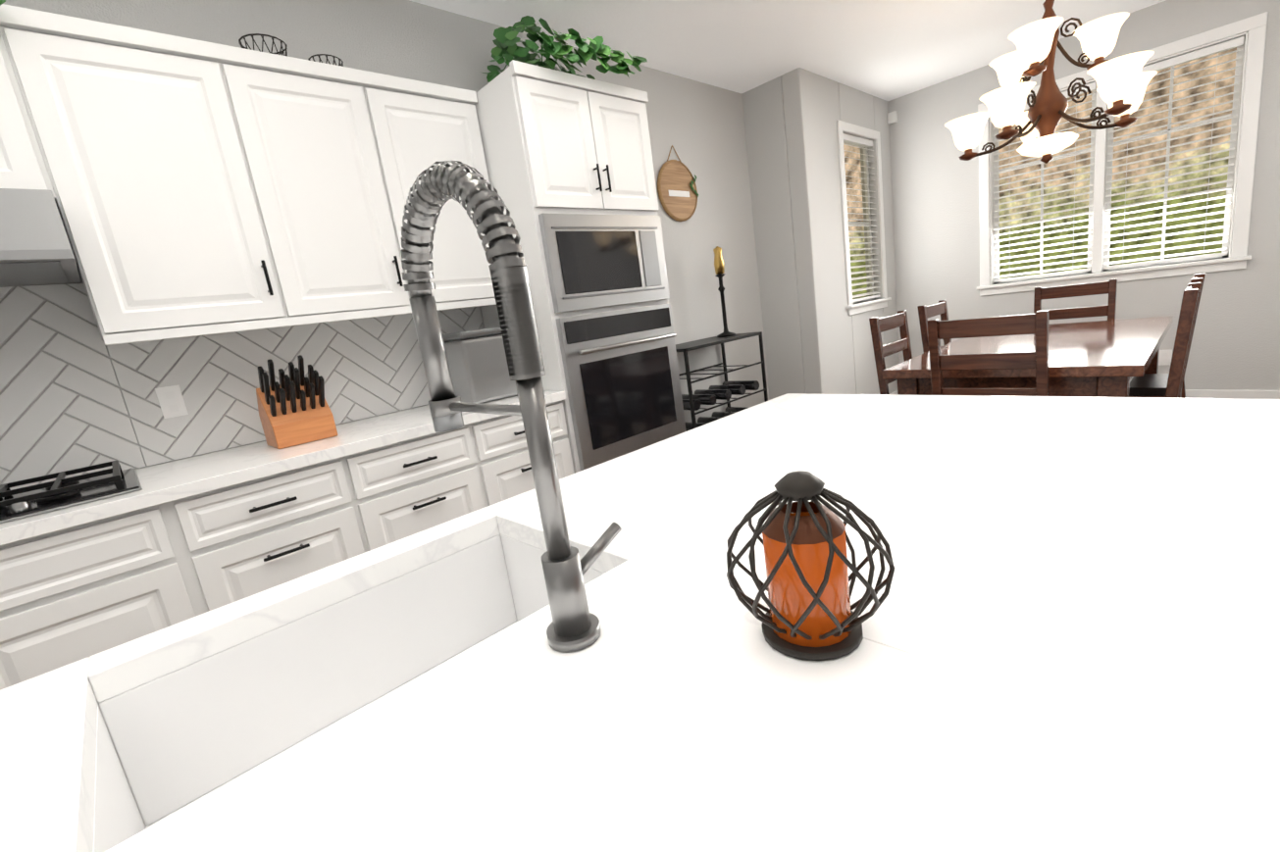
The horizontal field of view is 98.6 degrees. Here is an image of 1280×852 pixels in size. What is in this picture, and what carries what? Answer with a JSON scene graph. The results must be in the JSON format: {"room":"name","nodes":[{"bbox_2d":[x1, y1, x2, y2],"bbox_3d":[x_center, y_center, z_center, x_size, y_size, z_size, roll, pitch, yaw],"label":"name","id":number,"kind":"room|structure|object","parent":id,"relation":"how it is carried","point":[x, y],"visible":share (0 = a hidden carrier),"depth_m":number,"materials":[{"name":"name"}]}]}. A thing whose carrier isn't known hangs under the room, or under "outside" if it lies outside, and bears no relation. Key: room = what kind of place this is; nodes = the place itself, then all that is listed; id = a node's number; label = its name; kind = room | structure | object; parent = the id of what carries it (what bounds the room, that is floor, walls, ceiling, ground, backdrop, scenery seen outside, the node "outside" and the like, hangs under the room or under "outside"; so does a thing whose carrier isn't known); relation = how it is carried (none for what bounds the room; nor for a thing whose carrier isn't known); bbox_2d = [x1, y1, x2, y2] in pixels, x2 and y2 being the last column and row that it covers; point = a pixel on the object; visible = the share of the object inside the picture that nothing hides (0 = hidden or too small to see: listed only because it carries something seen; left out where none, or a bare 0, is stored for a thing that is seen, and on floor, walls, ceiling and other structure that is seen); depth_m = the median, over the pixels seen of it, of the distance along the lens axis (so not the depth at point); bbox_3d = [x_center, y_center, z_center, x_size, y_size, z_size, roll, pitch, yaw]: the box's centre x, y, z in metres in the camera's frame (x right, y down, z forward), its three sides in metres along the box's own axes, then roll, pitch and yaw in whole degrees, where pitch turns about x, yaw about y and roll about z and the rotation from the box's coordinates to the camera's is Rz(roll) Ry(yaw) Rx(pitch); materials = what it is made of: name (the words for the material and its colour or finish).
{"room":"dining room and kitchen","nodes":[
{"label":"dining room and kitchen","id":0,"kind":"room"},
{"bbox_2d":[94,522,604,848],"bbox_3d":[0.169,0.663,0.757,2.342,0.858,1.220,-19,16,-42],"label":"sink","id":1,"kind":"object","parent":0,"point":[174,723],"depth_m":0.84,"materials":[{"name":"white ceramic"}]},
{"bbox_2d":[0,393,1279,851],"bbox_3d":[0.118,0.226,0.655,2.400,0.040,1.300,-19,16,-42],"label":"island countertop","id":2,"kind":"structure","parent":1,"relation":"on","point":[1073,645],"depth_m":0.51,"materials":[{"name":"white stone"}]},
{"bbox_2d":[400,160,621,652],"bbox_3d":[-0.159,-0.030,0.660,0.118,0.527,0.259,-19,16,-42],"label":"faucet","id":3,"kind":"object","parent":2,"relation":"on","point":[574,626],"visible":1,"depth_m":0.58,"materials":[{"name":"silver metal"}]},
{"bbox_2d":[726,470,895,661],"bbox_3d":[0.166,0.129,0.554,0.164,0.172,0.158,-19,16,-42],"label":"candle lantern","id":4,"kind":"object","parent":2,"relation":"on","point":[809,615],"visible":1,"depth_m":0.53,"materials":[{"name":"grey metal"}]},
{"bbox_2d":[2,0,769,469],"bbox_3d":[-1.492,-0.446,2.384,6.890,2.900,0.150,-19,16,-42],"label":"wall","id":5,"kind":"structure","parent":0,"point":[699,126],"depth_m":3.69,"materials":[{"name":"grey paint"}]},
{"bbox_2d":[0,11,62,200],"bbox_3d":[-2.174,-0.802,1.363,0.926,0.488,0.328,-19,16,-42],"label":"upper cabinet","id":6,"kind":"object","parent":5,"relation":"attached to","point":[25,159],"depth_m":1.55,"materials":[{"name":"white wood"}]},
{"bbox_2d":[0,188,80,286],"bbox_3d":[-2.067,-0.460,1.372,0.915,0.202,0.498,-19,16,-42],"label":"range hood","id":7,"kind":"object","parent":5,"relation":"attached to","point":[35,248],"visible":1,"depth_m":1.49,"materials":[{"name":"silver metal"}]},
{"bbox_2d":[0,3,294,345],"bbox_3d":[-1.643,-0.778,1.878,0.500,0.890,0.328,-19,16,-42],"label":"upper cabinet","id":8,"kind":"object","parent":5,"relation":"attached to","point":[198,187],"depth_m":1.74,"materials":[{"name":"white wood"}]},
{"bbox_2d":[0,282,483,490],"bbox_3d":[-2.281,-0.024,1.537,4.125,0.659,0.013,-19,16,-42],"label":"tile backsplash","id":9,"kind":"structure","parent":5,"relation":"attached to","point":[76,392],"depth_m":2.02,"materials":[{"name":"grey tile"}]},
{"bbox_2d":[223,45,495,327],"bbox_3d":[-1.129,-0.951,2.363,0.954,0.890,0.328,-19,16,-42],"label":"upper cabinet","id":10,"kind":"object","parent":5,"relation":"attached to","point":[337,152],"depth_m":2.15,"materials":[{"name":"white wood"}]},
{"bbox_2d":[238,33,287,55],"bbox_3d":[-1.399,-1.377,2.065,0.153,0.104,0.153,-10,12,-10],"label":"wire basket","id":11,"kind":"object","parent":10,"relation":"on","point":[271,52],"depth_m":2.01,"materials":[{"name":"grey metal"}]},
{"bbox_2d":[307,53,343,66],"bbox_3d":[-1.249,-1.417,2.207,0.123,0.083,0.124,-15,14,-30],"label":"wire basket","id":12,"kind":"object","parent":10,"relation":"on","point":[319,55],"depth_m":2.16,"materials":[{"name":"grey metal"}]},
{"bbox_2d":[657,145,698,221],"bbox_3d":[0.266,-1.702,3.861,0.412,0.509,0.032,-19,16,-42],"label":"wall sign","id":13,"kind":"object","parent":5,"relation":"attached to","point":[678,193],"visible":1,"depth_m":3.86,"materials":[{"name":"brown wood"}]},
{"bbox_2d":[409,0,1165,101],"bbox_3d":[1.467,-1.867,0.043,8.630,0.100,7.470,-19,16,-42],"label":"ceiling","id":14,"kind":"structure","parent":0,"point":[888,50],"depth_m":3.52,"materials":[{"name":"white paint"}]},
{"bbox_2d":[944,0,1157,163],"bbox_3d":[1.913,-1.841,2.629,0.862,1.119,0.838,-19,16,-42],"label":"pendant chandelier","id":15,"kind":"object","parent":14,"relation":"hanging from","point":[1123,81],"visible":1,"depth_m":2.55,"materials":[{"name":"white glass"}]},
{"bbox_2d":[741,67,899,400],"bbox_3d":[1.730,-1.462,5.080,1.740,2.900,0.650,-19,16,-42],"label":"wall","id":16,"kind":"structure","parent":0,"point":[817,339],"depth_m":4.45,"materials":[{"name":"grey paint"}]},
{"bbox_2d":[836,119,891,315],"bbox_3d":[1.940,-1.790,4.845,0.840,1.545,0.145,-19,16,-42],"label":"window","id":17,"kind":"structure","parent":16,"relation":"in","point":[860,306],"depth_m":4.89,"materials":[{"name":"white wood"}]},
{"bbox_2d":[843,133,880,302],"bbox_3d":[1.929,-1.806,4.851,0.652,1.366,0.045,-19,16,-42],"label":"window blinds","id":18,"kind":"object","parent":17,"relation":"attached to","point":[856,140],"visible":0.71,"depth_m":4.88,"materials":[{"name":"white plastic"}]},
{"bbox_2d":[888,0,1279,390],"bbox_3d":[3.649,-1.549,4.207,0.150,2.900,3.260,-19,16,-42],"label":"wall","id":19,"kind":"structure","parent":0,"point":[1235,344],"depth_m":4.14,"materials":[{"name":"grey paint"}]},
{"bbox_2d":[887,110,897,124],"bbox_3d":[2.308,-2.817,5.032,0.039,0.090,0.070,-19,16,-42],"label":"sensor","id":20,"kind":"object","parent":19,"relation":"attached to","point":[892,117],"depth_m":5.02,"materials":[{"name":"white plastic"}]},
{"bbox_2d":[976,11,1268,296],"bbox_3d":[3.496,-1.879,4.187,0.155,1.560,1.630,-19,16,-42],"label":"window","id":21,"kind":"structure","parent":19,"relation":"in","point":[1253,28],"depth_m":4.01,"materials":[{"name":"white wood"}]},
{"bbox_2d":[992,81,1096,282],"bbox_3d":[3.244,-1.906,4.456,0.044,1.362,0.666,-19,16,-42],"label":"window blinds","id":22,"kind":"object","parent":21,"relation":"attached to","point":[1092,85],"visible":0.85,"depth_m":4.47,"materials":[{"name":"white plastic"}]},
{"bbox_2d":[1102,36,1244,269],"bbox_3d":[3.757,-1.867,3.926,0.044,1.362,0.666,-19,16,-42],"label":"window blinds","id":23,"kind":"object","parent":21,"relation":"attached to","point":[1203,53],"visible":0.85,"depth_m":3.88,"materials":[{"name":"white plastic"}]},
{"bbox_2d":[1158,350,1172,365],"bbox_3d":[3.949,-0.515,4.140,0.008,0.116,0.072,-19,16,-42],"label":"wall outlet plate","id":24,"kind":"object","parent":19,"relation":"attached to","point":[1164,357],"depth_m":4.14,"materials":[{"name":"white plastic"}]},
{"bbox_2d":[1185,389,1279,399],"bbox_3d":[3.721,-0.236,4.477,0.016,0.125,3.110,-19,16,-42],"label":"baseboard","id":25,"kind":"structure","parent":19,"relation":"attached to","point":[1239,394],"depth_m":3.92,"materials":[{"name":"white"}]},
{"bbox_3d":[1.862,0.945,0.632,8.630,0.100,7.470,-19,16,-42],"label":"floor","id":26,"kind":"structure","parent":0,"visible":0},
{"bbox_2d":[0,504,207,690],"bbox_3d":[-1.853,0.751,1.588,0.936,0.900,0.613,-19,16,-42],"label":"base cabinet","id":27,"kind":"object","parent":26,"relation":"on","point":[172,543],"depth_m":1.49,"materials":[{"name":"white wood"}]},
{"bbox_2d":[0,390,565,547],"bbox_3d":[-2.017,0.332,1.385,4.124,0.040,0.633,-19,16,-42],"label":"countertop","id":28,"kind":"structure","parent":27,"relation":"on","point":[165,483],"depth_m":1.81,"materials":[{"name":"white stone"}]},
{"bbox_2d":[0,460,142,523],"bbox_3d":[-1.929,0.251,1.476,0.878,0.052,0.488,-19,16,-42],"label":"cooktop","id":29,"kind":"object","parent":28,"relation":"in","point":[61,491],"visible":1,"depth_m":1.58,"materials":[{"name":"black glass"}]},
{"bbox_2d":[256,355,337,449],"bbox_3d":[-1.294,-0.097,2.059,0.200,0.318,0.248,-19,16,-42],"label":"knife block","id":30,"kind":"object","parent":28,"relation":"on","point":[293,409],"visible":1,"depth_m":2.02,"materials":[{"name":"brown wood"}]},
{"bbox_2d":[442,326,517,403],"bbox_3d":[-0.750,-0.291,2.605,0.300,0.325,0.300,-19,16,-42],"label":"ice maker","id":31,"kind":"object","parent":28,"relation":"on","point":[478,366],"visible":0.6,"depth_m":2.46,"materials":[{"name":"silver metal"}]},
{"bbox_2d":[172,457,372,612],"bbox_3d":[-1.351,0.582,2.061,0.483,0.900,0.613,-19,16,-42],"label":"base cabinet","id":32,"kind":"object","parent":26,"relation":"on","point":[244,540],"depth_m":1.78,"materials":[{"name":"white wood"}]},
{"bbox_2d":[349,425,493,550],"bbox_3d":[-1.009,0.466,2.384,0.485,0.900,0.613,-19,16,-42],"label":"base cabinet","id":33,"kind":"object","parent":26,"relation":"on","point":[408,488],"depth_m":2.11,"materials":[{"name":"white wood"}]},
{"bbox_2d":[474,398,574,504],"bbox_3d":[-0.671,0.352,2.703,0.474,0.900,0.613,-19,16,-42],"label":"base cabinet","id":34,"kind":"object","parent":26,"relation":"on","point":[505,451],"depth_m":2.38,"materials":[{"name":"white wood"}]},
{"bbox_2d":[474,59,686,473],"bbox_3d":[-0.287,-0.482,2.950,0.785,2.312,0.704,-19,16,-42],"label":"tall cabinet","id":35,"kind":"object","parent":26,"relation":"on","point":[568,158],"visible":0.69,"depth_m":2.59,"materials":[{"name":"white wood"}]},
{"bbox_2d":[482,15,647,82],"bbox_3d":[-0.405,-1.791,2.636,0.620,0.403,0.658,-19,16,-42],"label":"plant","id":36,"kind":"object","parent":35,"relation":"on","point":[507,48],"visible":0.69,"depth_m":2.56,"materials":[{"name":"plant"}]},
{"bbox_2d":[675,331,767,431],"bbox_3d":[0.525,-0.122,3.970,0.860,0.980,0.370,-19,16,-42],"label":"rack","id":37,"kind":"object","parent":26,"relation":"on","point":[710,395],"visible":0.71,"depth_m":3.91,"materials":[{"name":"black metal"}]},
{"bbox_2d":[713,246,735,337],"bbox_3d":[0.595,-0.975,3.996,0.140,0.640,0.136,-19,16,-42],"label":"candle stand","id":38,"kind":"object","parent":37,"relation":"on","point":[719,265],"visible":1,"depth_m":3.97,"materials":[{"name":"black metal"}]},
{"bbox_2d":[869,309,912,394],"bbox_3d":[1.698,-0.153,3.204,0.440,1.030,0.495,-19,16,-42],"label":"dining chair","id":39,"kind":"object","parent":26,"relation":"on","point":[878,326],"visible":0.31,"depth_m":3.19,"materials":[{"name":"brown wood"}]},
{"bbox_2d":[917,300,951,353],"bbox_3d":[2.221,-0.329,3.697,0.440,1.030,0.495,-19,16,-42],"label":"dining chair","id":40,"kind":"object","parent":26,"relation":"on","point":[925,312],"visible":0.12,"depth_m":3.65,"materials":[{"name":"brown wood"}]},
{"bbox_2d":[927,309,1049,396],"bbox_3d":[1.689,-0.023,2.589,0.495,1.030,0.440,-19,16,-42],"label":"dining chair","id":41,"kind":"object","parent":26,"relation":"on","point":[1038,326],"visible":0.25,"depth_m":2.35,"materials":[{"name":"brown wood"}]},
{"bbox_2d":[882,315,1173,397],"bbox_3d":[2.287,-0.098,3.162,1.800,0.780,1.000,-19,16,-42],"label":"dining table","id":42,"kind":"object","parent":26,"relation":"on","point":[1111,358],"visible":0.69,"depth_m":2.65,"materials":[{"name":"brown wood"}]},
{"bbox_2d":[1033,278,1117,320],"bbox_3d":[2.858,-0.417,3.691,0.495,1.030,0.440,-19,16,-42],"label":"dining chair","id":43,"kind":"object","parent":26,"relation":"on","point":[1109,287],"visible":0.21,"depth_m":3.71,"materials":[{"name":"brown wood"}]},
{"bbox_2d":[1128,273,1205,398],"bbox_3d":[2.793,-0.286,3.105,0.440,1.030,0.495,-19,16,-42],"label":"dining chair","id":44,"kind":"object","parent":26,"relation":"on","point":[1152,385],"visible":0.1,"depth_m":2.96,"materials":[{"name":"brown wood"}]},
{"bbox_2d":[1164,282,1201,398],"bbox_3d":[2.271,-0.109,2.612,0.440,1.030,0.495,-19,16,-42],"label":"dining chair","id":45,"kind":"object","parent":26,"relation":"on","point":[1190,301],"visible":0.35,"depth_m":2.26,"materials":[{"name":"brown wood"}]},
{"label":"outside","id":46,"kind":"structure","parent":0,"visible":0},
{"bbox_2d":[843,48,1236,299],"bbox_3d":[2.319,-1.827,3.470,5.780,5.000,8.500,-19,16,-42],"label":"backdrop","id":47,"kind":"structure","parent":46,"point":[855,180],"depth_m":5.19,"materials":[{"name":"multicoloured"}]}
]}

